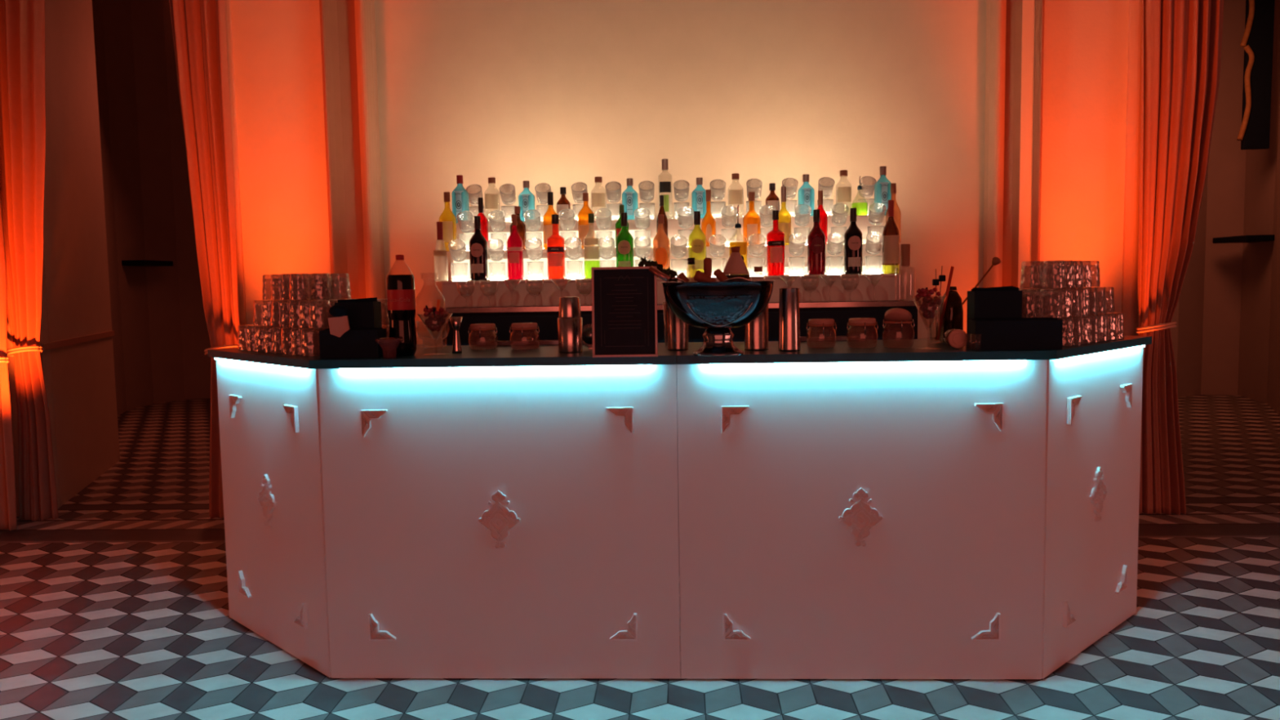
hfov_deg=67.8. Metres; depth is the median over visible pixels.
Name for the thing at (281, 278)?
tumbler
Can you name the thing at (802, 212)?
tumbler
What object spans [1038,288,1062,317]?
tumbler
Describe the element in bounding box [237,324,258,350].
tumbler
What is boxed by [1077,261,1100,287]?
tumbler
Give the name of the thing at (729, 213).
tumbler
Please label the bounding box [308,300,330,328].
tumbler
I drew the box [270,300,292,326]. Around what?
tumbler
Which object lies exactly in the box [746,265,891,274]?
light
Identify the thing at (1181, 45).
curtain
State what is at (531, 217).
tumbler
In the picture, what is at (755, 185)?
tumbler
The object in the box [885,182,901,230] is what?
liquor bottle
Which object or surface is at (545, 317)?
bar cabinet
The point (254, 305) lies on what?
tumbler
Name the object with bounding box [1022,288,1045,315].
tumbler
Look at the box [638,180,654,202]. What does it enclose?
tumbler
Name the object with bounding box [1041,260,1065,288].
tumbler
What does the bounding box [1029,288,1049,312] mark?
tumbler
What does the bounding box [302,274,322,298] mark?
tumbler
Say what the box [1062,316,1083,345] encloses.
tumbler
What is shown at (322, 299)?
tumbler
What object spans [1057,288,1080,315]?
tumbler
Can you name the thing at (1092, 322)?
tumbler
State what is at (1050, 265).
tumbler
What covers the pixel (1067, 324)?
tumbler
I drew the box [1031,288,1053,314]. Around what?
tumbler
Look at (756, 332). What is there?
tin
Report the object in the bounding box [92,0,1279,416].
wall
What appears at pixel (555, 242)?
liquor bottle
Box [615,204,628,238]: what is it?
liquor bottle
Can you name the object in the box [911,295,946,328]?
glass
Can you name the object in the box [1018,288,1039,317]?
tumbler
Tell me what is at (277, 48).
wall
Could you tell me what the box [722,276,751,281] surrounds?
tongs
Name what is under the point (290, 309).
tumbler
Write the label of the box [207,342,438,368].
countertop
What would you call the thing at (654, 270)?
scoop
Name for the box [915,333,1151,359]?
countertop
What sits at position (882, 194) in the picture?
bottle
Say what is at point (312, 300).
tumbler
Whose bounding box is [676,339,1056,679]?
bar counter
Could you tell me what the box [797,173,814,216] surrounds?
bottle
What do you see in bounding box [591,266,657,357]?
menu board
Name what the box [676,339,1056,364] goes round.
countertop
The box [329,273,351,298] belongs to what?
tumbler
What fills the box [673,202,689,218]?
tumbler
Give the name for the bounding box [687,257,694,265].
bottle
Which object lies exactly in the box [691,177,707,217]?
bottle
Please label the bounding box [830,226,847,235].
tumbler
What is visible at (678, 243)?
tumbler
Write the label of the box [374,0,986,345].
wall
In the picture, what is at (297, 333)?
tumbler
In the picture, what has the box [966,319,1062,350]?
tray
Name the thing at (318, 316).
tumbler
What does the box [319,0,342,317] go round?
trim
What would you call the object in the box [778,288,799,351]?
tin
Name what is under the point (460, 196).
bottle
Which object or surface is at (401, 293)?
bottle
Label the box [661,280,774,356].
bowl
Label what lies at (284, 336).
tumbler
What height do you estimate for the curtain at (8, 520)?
3.939 m
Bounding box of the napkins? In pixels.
[328,304,350,337]
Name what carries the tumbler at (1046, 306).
on the tumbler at (1067, 324)
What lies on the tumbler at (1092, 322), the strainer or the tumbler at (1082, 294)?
the tumbler at (1082, 294)
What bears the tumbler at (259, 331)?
on the bar counter at (268, 402)
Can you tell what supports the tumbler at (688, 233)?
on the coaster
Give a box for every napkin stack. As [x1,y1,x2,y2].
[337,297,377,302]
[970,285,1018,291]
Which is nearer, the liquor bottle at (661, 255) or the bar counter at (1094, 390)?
the bar counter at (1094, 390)
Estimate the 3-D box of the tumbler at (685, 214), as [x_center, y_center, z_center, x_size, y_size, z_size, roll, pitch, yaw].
[0.240,-0.737,4.933,0.086,0.116,0.115,0,5,8]
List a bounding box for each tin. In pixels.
[664,297,688,350]
[744,304,768,351]
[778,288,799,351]
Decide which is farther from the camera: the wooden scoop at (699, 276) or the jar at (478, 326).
the jar at (478, 326)
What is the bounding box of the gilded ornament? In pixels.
[1236,0,1275,150]
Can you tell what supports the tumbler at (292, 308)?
on the tumbler at (284, 336)
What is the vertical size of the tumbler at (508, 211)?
0.086 m
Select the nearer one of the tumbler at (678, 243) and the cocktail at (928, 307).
the cocktail at (928, 307)
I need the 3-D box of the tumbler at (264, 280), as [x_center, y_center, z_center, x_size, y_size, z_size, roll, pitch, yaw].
[-1.445,-0.286,3.749,0.078,0.098,0.078,-1,5,2]
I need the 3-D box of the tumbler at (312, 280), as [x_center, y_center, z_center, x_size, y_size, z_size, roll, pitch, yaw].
[-1.274,-0.293,3.804,0.078,0.098,0.078,-3,5,-20]
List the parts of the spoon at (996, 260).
knob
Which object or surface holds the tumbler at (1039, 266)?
on the tumbler at (1026, 288)
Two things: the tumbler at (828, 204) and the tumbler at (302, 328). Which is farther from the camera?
the tumbler at (828, 204)
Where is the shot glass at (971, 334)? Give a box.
[970,333,982,351]
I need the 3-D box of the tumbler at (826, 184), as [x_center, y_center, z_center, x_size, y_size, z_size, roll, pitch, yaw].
[0.992,-0.916,5.072,0.086,0.116,0.115,0,5,8]
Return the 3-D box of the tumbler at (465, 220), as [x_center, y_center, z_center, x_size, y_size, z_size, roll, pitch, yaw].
[-0.907,-0.723,4.982,0.086,0.116,0.115,0,5,8]
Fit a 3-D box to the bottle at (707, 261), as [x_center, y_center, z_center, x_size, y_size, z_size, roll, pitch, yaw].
[0.225,-0.293,3.158,0.028,0.092,0.034,-1,5,2]
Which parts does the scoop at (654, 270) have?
blade, handle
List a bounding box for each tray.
[476,339,585,346]
[800,335,867,342]
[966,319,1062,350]
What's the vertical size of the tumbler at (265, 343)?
0.098 m
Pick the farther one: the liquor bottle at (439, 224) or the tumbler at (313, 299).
the liquor bottle at (439, 224)
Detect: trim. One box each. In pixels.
[41,330,114,350]
[121,260,173,266]
[225,0,247,347]
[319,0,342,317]
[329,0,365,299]
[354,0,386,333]
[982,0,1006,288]
[1002,0,1022,287]
[1030,0,1044,316]
[1120,0,1142,336]
[1212,235,1274,243]
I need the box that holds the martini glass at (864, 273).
[863,273,884,301]
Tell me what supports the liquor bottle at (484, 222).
on the shelf
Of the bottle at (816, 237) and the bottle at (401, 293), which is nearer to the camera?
the bottle at (401, 293)
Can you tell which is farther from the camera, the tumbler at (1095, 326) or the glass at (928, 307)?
the tumbler at (1095, 326)
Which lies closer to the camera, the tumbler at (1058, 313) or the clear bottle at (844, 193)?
the tumbler at (1058, 313)
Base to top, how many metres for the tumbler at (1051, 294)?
0.098 m
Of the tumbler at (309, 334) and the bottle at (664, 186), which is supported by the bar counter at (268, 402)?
the tumbler at (309, 334)
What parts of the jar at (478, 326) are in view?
lid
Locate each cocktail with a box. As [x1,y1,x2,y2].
[417,299,452,355]
[911,287,946,349]
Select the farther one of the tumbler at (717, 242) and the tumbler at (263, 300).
the tumbler at (717, 242)
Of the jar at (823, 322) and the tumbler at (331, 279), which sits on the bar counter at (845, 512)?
the jar at (823, 322)
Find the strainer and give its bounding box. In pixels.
[582,324,592,349]
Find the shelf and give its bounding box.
[442,214,899,307]
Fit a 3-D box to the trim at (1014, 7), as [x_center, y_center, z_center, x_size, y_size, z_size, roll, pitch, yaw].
[2.173,-1.775,5.636,0.062,5.300,0.299,-1,5,2]
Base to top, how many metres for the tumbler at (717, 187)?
0.116 m
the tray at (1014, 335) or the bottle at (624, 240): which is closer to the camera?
the tray at (1014, 335)
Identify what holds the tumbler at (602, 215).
on the tumbler at (600, 234)
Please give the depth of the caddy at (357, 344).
3.28 m
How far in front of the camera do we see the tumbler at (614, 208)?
5.11 m
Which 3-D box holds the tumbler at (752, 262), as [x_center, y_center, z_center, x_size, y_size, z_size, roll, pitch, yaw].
[0.586,-0.469,4.785,0.086,0.086,0.086,-2,5,-10]
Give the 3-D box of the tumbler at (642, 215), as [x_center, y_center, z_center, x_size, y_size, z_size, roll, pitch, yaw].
[0.015,-0.734,4.943,0.086,0.116,0.115,0,5,8]
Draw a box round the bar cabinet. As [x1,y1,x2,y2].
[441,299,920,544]
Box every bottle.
[386,254,416,355]
[433,221,448,260]
[440,191,457,242]
[451,174,469,223]
[469,216,488,280]
[474,197,488,241]
[484,177,500,208]
[506,214,524,279]
[510,206,526,249]
[518,180,535,222]
[542,191,553,244]
[546,214,565,279]
[556,186,570,218]
[578,192,593,245]
[583,213,599,259]
[591,176,606,212]
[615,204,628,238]
[615,213,633,266]
[622,177,638,219]
[655,214,670,266]
[656,195,667,247]
[657,159,672,211]
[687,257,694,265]
[688,211,705,269]
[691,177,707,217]
[701,189,711,243]
[703,257,711,276]
[728,173,742,204]
[728,204,746,260]
[746,191,757,242]
[751,266,762,277]
[765,182,779,217]
[766,210,784,275]
[777,186,791,243]
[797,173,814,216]
[807,209,825,275]
[817,190,827,244]
[837,169,851,202]
[844,208,862,275]
[851,176,866,206]
[874,166,891,215]
[882,200,899,274]
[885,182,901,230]
[894,244,915,301]
[939,286,963,342]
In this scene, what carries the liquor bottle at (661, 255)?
on the shelf
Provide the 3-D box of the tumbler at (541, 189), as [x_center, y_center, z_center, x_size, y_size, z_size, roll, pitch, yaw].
[-0.518,-0.897,5.138,0.086,0.116,0.115,0,5,8]
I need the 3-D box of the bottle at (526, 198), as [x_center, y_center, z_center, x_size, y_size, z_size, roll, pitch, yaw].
[-0.606,-0.847,5.092,0.084,0.218,0.091,-1,5,2]
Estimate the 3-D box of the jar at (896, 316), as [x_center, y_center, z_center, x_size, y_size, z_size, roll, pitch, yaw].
[0.912,-0.115,3.374,0.112,0.139,0.138,-1,5,2]
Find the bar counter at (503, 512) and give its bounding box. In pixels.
[309,342,680,678]
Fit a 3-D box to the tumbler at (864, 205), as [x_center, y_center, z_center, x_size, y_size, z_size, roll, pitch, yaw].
[1.209,-0.816,5.092,0.086,0.086,0.086,1,5,22]
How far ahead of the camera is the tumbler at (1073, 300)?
3.58 m
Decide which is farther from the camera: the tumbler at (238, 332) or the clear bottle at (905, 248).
the clear bottle at (905, 248)
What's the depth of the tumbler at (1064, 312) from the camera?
3.77 m
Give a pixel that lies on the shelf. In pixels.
(886, 288)
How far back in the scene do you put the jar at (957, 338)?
3.24 m
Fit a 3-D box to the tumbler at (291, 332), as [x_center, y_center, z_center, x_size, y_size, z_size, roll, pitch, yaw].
[-1.353,-0.076,3.605,0.078,0.098,0.078,-1,5,-6]
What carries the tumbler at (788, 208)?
on the coaster
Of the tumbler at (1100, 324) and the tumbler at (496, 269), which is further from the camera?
the tumbler at (496, 269)
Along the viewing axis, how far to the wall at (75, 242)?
6.71 m
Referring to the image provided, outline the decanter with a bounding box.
[415,272,446,347]
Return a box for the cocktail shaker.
[557,297,582,353]
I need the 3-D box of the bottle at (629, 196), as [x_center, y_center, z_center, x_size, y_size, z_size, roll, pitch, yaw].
[-0.053,-0.855,5.068,0.084,0.219,0.091,-1,5,2]
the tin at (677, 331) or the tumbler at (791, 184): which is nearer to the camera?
the tin at (677, 331)
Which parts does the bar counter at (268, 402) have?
panel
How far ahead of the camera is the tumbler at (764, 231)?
4.91 m
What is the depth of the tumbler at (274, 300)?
3.81 m
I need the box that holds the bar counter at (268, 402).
[207,342,438,677]
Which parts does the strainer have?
plate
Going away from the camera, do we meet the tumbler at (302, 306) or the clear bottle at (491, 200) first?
the tumbler at (302, 306)
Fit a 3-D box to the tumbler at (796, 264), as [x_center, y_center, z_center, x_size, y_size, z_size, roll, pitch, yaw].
[0.785,-0.472,4.777,0.086,0.086,0.086,2,6,33]
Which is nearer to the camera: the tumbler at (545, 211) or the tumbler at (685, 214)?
the tumbler at (685, 214)
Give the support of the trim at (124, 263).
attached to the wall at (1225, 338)
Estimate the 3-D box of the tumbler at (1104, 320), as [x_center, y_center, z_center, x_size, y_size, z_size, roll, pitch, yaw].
[1.817,-0.132,3.657,0.078,0.098,0.078,-4,6,-32]
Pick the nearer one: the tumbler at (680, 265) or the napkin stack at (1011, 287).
the napkin stack at (1011, 287)
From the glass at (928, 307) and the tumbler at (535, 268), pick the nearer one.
the glass at (928, 307)
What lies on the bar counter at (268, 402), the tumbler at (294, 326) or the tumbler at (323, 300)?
the tumbler at (294, 326)
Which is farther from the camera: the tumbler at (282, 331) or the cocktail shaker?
the tumbler at (282, 331)
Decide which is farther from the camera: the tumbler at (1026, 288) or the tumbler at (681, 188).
the tumbler at (681, 188)
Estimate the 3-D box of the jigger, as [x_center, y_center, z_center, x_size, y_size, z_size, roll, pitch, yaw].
[-0.663,-0.090,3.441,0.048,0.130,0.048,-1,5,2]
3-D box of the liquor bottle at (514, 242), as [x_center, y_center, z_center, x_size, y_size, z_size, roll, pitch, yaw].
[-0.624,-0.562,4.758,0.080,0.325,0.081,-1,5,2]
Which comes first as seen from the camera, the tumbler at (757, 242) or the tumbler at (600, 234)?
the tumbler at (757, 242)
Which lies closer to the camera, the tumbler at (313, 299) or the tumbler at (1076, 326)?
the tumbler at (1076, 326)
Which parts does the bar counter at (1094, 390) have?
panel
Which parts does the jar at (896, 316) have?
lid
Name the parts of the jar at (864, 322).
lid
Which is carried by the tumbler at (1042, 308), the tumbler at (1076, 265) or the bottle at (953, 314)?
the tumbler at (1076, 265)
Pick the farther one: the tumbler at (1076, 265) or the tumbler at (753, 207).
the tumbler at (753, 207)
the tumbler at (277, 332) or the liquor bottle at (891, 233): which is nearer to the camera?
the tumbler at (277, 332)
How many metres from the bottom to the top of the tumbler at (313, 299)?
0.098 m
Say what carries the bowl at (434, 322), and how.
on the cocktail at (436, 318)
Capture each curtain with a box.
[0,0,58,520]
[0,194,17,530]
[168,0,244,518]
[1136,0,1224,515]
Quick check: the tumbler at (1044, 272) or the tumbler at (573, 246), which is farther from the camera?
the tumbler at (573, 246)
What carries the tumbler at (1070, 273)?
on the tumbler at (1073, 300)
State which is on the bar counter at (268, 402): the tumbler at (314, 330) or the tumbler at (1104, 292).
the tumbler at (314, 330)
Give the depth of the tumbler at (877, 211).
4.89 m
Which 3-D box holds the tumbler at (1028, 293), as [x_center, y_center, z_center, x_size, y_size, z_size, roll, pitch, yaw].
[1.425,-0.206,3.416,0.078,0.098,0.078,-4,6,-33]
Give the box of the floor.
[0,395,1279,719]
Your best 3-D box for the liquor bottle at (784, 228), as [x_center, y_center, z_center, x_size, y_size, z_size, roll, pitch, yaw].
[0.734,-0.734,4.862,0.075,0.298,0.076,-1,5,2]
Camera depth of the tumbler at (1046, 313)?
3.64 m
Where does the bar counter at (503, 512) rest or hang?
on the floor
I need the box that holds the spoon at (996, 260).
[934,257,1000,339]
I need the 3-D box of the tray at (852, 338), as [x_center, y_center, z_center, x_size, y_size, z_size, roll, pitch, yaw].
[0.754,-0.085,3.783,0.286,0.020,0.065,-1,5,2]
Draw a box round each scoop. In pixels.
[648,266,686,282]
[677,272,688,282]
[693,270,716,281]
[713,268,728,281]
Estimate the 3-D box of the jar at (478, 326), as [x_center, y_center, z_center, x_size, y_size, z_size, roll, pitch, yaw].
[-0.598,-0.090,3.634,0.108,0.097,0.108,2,5,30]
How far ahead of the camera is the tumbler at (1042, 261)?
3.57 m
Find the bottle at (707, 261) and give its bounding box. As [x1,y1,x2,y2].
[703,257,711,276]
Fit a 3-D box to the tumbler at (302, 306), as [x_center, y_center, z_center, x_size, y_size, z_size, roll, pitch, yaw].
[-1.262,-0.181,3.653,0.078,0.098,0.078,-5,6,-38]
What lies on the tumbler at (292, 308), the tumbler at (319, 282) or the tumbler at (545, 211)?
the tumbler at (319, 282)
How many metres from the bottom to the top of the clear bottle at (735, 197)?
0.233 m
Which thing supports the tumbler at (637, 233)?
on the coaster
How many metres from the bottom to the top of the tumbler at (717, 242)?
0.116 m
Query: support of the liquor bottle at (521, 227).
on the shelf
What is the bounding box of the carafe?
[723,246,750,281]
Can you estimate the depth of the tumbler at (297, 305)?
3.60 m
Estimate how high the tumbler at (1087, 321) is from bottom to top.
0.098 m
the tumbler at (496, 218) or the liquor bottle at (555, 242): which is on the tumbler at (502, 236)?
the tumbler at (496, 218)
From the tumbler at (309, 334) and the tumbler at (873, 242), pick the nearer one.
the tumbler at (309, 334)
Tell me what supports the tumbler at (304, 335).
on the bar counter at (268, 402)
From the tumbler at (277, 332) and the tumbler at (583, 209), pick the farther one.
the tumbler at (583, 209)
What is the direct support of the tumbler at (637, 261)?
on the coaster
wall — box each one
[40,0,119,508]
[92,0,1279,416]
[230,0,332,346]
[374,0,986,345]
[1017,0,1128,335]
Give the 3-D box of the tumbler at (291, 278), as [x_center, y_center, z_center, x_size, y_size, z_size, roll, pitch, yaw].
[-1.276,-0.275,3.577,0.078,0.098,0.078,-4,5,-31]
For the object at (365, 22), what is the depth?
5.76 m
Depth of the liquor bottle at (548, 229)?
4.89 m
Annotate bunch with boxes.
[638,255,678,282]
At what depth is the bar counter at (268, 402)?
3.58 m
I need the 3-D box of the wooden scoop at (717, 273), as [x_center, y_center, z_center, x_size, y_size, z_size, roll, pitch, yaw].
[0.265,-0.273,3.116,0.048,0.049,0.027,1,5,18]
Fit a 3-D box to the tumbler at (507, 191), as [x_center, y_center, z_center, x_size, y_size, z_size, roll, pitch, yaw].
[-0.710,-0.895,5.146,0.086,0.116,0.115,0,5,8]
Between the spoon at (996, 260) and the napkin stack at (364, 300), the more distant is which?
the spoon at (996, 260)
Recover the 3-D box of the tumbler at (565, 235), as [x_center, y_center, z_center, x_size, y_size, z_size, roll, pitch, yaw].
[-0.375,-0.626,4.988,0.086,0.086,0.086,0,5,16]
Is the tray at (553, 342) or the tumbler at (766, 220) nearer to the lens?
the tray at (553, 342)
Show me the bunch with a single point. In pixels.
(672, 273)
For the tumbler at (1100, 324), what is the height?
0.098 m
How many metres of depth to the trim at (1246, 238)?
9.86 m
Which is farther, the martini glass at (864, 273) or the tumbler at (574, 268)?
the tumbler at (574, 268)
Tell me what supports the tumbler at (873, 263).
on the coaster
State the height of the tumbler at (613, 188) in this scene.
0.116 m
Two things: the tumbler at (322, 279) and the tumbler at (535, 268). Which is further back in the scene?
the tumbler at (535, 268)
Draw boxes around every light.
[453,256,639,279]
[466,229,644,248]
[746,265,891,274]
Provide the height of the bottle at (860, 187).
0.208 m
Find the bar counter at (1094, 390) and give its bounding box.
[915,333,1151,678]
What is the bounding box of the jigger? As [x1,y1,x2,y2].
[449,316,462,353]
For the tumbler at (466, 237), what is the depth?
4.97 m
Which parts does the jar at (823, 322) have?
lid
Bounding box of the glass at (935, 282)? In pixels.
[928,266,954,342]
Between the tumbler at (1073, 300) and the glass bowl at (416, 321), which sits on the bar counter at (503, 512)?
the glass bowl at (416, 321)
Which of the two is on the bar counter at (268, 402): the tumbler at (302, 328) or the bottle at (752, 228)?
the tumbler at (302, 328)
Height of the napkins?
0.112 m
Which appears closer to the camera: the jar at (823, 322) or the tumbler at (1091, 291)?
the jar at (823, 322)
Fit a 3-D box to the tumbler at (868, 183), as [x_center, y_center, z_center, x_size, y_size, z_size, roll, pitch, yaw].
[1.209,-0.919,5.063,0.086,0.116,0.115,0,5,8]
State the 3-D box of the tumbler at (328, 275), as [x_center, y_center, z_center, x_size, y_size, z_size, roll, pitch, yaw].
[-1.219,-0.280,3.633,0.078,0.098,0.078,-4,5,-31]
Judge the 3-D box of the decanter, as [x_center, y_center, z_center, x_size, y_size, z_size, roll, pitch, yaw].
[-0.840,-0.201,3.818,0.121,0.295,0.121,-1,5,2]
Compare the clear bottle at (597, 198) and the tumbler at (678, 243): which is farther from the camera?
the clear bottle at (597, 198)
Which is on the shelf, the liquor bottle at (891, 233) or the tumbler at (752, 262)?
the liquor bottle at (891, 233)
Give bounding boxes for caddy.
[319,301,387,358]
[966,290,1062,350]
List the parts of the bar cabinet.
door, door, door, door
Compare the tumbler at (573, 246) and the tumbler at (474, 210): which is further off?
the tumbler at (474, 210)
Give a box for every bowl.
[415,320,449,349]
[417,313,452,340]
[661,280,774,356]
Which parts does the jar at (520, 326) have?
lid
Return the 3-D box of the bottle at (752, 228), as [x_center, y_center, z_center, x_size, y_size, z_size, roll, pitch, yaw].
[0.571,-0.720,4.870,0.091,0.273,0.092,-1,5,2]
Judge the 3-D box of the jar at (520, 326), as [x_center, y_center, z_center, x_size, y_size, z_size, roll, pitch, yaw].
[-0.435,-0.091,3.596,0.110,0.099,0.110,2,5,30]
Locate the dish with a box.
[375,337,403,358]
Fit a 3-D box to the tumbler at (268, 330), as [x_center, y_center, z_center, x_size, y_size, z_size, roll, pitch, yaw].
[-1.464,-0.093,3.833,0.078,0.098,0.078,2,6,33]
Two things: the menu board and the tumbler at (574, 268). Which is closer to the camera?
the menu board
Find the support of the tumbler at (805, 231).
on the coaster
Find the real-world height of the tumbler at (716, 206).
0.086 m
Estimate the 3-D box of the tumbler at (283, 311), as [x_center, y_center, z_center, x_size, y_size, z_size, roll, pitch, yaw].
[-1.376,-0.189,3.767,0.078,0.098,0.078,2,5,28]
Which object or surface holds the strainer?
on the bar counter at (503, 512)
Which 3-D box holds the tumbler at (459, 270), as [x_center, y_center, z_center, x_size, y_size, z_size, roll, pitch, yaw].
[-0.918,-0.450,4.850,0.086,0.086,0.086,-3,5,-19]
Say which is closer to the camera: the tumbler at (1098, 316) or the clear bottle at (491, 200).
the tumbler at (1098, 316)
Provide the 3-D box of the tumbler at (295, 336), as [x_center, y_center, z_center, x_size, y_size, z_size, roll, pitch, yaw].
[-1.351,-0.095,3.832,0.078,0.098,0.078,-2,5,-14]
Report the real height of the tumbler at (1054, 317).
0.098 m
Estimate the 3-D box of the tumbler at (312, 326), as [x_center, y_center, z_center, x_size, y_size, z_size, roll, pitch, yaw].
[-1.239,-0.078,3.604,0.078,0.098,0.078,-1,5,2]
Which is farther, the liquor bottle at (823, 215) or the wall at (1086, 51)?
the wall at (1086, 51)
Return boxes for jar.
[467,323,497,349]
[509,322,539,349]
[806,318,836,347]
[846,317,878,347]
[882,307,915,347]
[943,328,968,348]
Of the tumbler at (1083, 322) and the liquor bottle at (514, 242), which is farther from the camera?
the liquor bottle at (514, 242)
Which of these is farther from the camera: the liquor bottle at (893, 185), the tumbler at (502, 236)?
the tumbler at (502, 236)
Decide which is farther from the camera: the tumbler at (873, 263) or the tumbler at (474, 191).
the tumbler at (474, 191)
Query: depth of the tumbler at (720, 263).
4.76 m
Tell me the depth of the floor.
3.68 m
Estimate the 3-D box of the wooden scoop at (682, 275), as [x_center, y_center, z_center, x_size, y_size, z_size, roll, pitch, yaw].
[0.143,-0.270,3.157,0.038,0.039,0.023,-1,5,2]
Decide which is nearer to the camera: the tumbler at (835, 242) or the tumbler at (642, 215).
the tumbler at (835, 242)
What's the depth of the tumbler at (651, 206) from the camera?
5.11 m
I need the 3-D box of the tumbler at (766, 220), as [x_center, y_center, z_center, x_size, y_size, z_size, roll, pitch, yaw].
[0.658,-0.742,4.915,0.086,0.116,0.115,0,5,8]
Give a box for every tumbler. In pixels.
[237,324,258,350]
[245,324,266,351]
[253,300,274,325]
[254,325,275,351]
[257,324,278,348]
[262,274,284,299]
[262,300,283,325]
[262,325,284,352]
[266,324,286,349]
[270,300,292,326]
[271,274,293,300]
[271,326,293,353]
[273,299,293,324]
[275,324,295,350]
[276,323,297,347]
[280,274,302,300]
[280,300,302,326]
[280,327,303,354]
[282,274,302,299]
[282,299,302,324]
[283,324,304,351]
[285,323,306,348]
[288,273,311,300]
[288,300,311,327]
[290,327,313,355]
[291,274,310,299]
[291,299,312,325]
[293,298,313,324]
[293,325,311,351]
[294,324,315,349]
[296,322,313,346]
[298,300,321,328]
[300,299,319,325]
[300,328,321,356]
[301,273,321,299]
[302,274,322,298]
[302,298,322,324]
[302,325,321,352]
[303,324,322,350]
[304,322,322,346]
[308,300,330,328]
[310,273,331,299]
[310,299,331,325]
[311,274,329,298]
[311,298,330,324]
[311,326,326,354]
[312,324,322,350]
[320,273,341,298]
[320,299,337,326]
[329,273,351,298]
[448,239,466,262]
[450,262,467,279]
[456,210,474,232]
[458,233,474,250]
[466,184,483,205]
[469,206,484,220]
[487,238,504,261]
[488,209,506,232]
[488,262,505,279]
[490,232,506,249]
[498,183,515,204]
[501,205,516,222]
[524,209,541,231]
[524,237,542,260]
[526,232,542,240]
[526,261,543,279]
[534,182,551,204]
[536,204,552,221]
[558,208,575,231]
[560,231,576,248]
[564,236,582,260]
[565,260,582,278]
[571,182,587,204]
[572,204,588,220]
[595,208,611,230]
[595,231,612,245]
[598,236,614,259]
[598,260,615,266]
[604,181,621,203]
[606,203,622,219]
[633,207,650,229]
[634,230,650,238]
[634,235,651,258]
[634,259,651,266]
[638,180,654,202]
[639,203,654,219]
[670,235,687,257]
[670,258,687,276]
[673,180,689,201]
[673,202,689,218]
[677,206,693,228]
[677,229,693,246]
[708,234,726,257]
[709,179,725,200]
[709,201,725,217]
[711,257,725,275]
[720,205,737,228]
[720,228,737,245]
[746,178,762,199]
[746,200,761,217]
[747,257,764,275]
[748,233,765,257]
[758,227,773,244]
[759,204,776,227]
[781,200,797,216]
[782,177,798,199]
[787,257,804,274]
[788,232,806,256]
[793,226,810,244]
[794,204,811,226]
[817,177,835,199]
[817,199,833,215]
[826,232,844,255]
[826,256,844,274]
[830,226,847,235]
[831,203,848,226]
[857,198,874,215]
[858,176,875,198]
[864,255,882,273]
[865,231,882,254]
[866,226,884,234]
[867,202,886,225]
[1018,288,1023,314]
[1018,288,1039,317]
[1019,261,1042,288]
[1022,287,1041,313]
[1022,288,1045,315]
[1022,293,1026,315]
[1025,288,1048,316]
[1026,288,1035,315]
[1029,261,1052,288]
[1029,288,1032,313]
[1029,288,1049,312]
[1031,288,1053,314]
[1035,288,1057,315]
[1038,261,1060,288]
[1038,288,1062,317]
[1040,287,1062,313]
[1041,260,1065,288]
[1044,288,1066,315]
[1045,313,1064,339]
[1047,261,1069,287]
[1048,288,1071,316]
[1049,289,1071,312]
[1049,315,1068,342]
[1051,260,1074,288]
[1052,312,1072,338]
[1053,287,1075,314]
[1053,317,1073,346]
[1056,261,1078,287]
[1056,314,1077,342]
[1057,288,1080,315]
[1060,260,1083,287]
[1060,311,1080,337]
[1062,287,1084,313]
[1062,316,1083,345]
[1063,313,1086,340]
[1066,288,1089,315]
[1067,315,1091,343]
[1068,260,1091,287]
[1071,287,1092,312]
[1073,312,1093,339]
[1075,287,1098,314]
[1076,315,1100,342]
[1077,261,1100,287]
[1080,312,1102,337]
[1083,287,1106,313]
[1085,314,1108,341]
[1091,286,1114,313]
[1093,313,1116,340]
[1102,312,1124,338]
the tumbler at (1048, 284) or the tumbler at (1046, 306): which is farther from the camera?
the tumbler at (1048, 284)
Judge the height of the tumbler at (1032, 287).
0.098 m
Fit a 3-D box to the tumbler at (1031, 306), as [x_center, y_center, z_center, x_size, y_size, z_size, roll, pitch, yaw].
[1.485,-0.230,3.699,0.078,0.098,0.078,-1,5,1]
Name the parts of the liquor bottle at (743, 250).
pourer spout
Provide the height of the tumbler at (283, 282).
0.098 m
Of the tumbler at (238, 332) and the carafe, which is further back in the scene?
the tumbler at (238, 332)
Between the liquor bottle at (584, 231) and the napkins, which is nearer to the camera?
the napkins
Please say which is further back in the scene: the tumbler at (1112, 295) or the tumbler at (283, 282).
the tumbler at (283, 282)
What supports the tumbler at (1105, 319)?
on the bar counter at (1094, 390)
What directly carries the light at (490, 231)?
on the shelf
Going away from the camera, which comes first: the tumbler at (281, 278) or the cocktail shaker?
the cocktail shaker

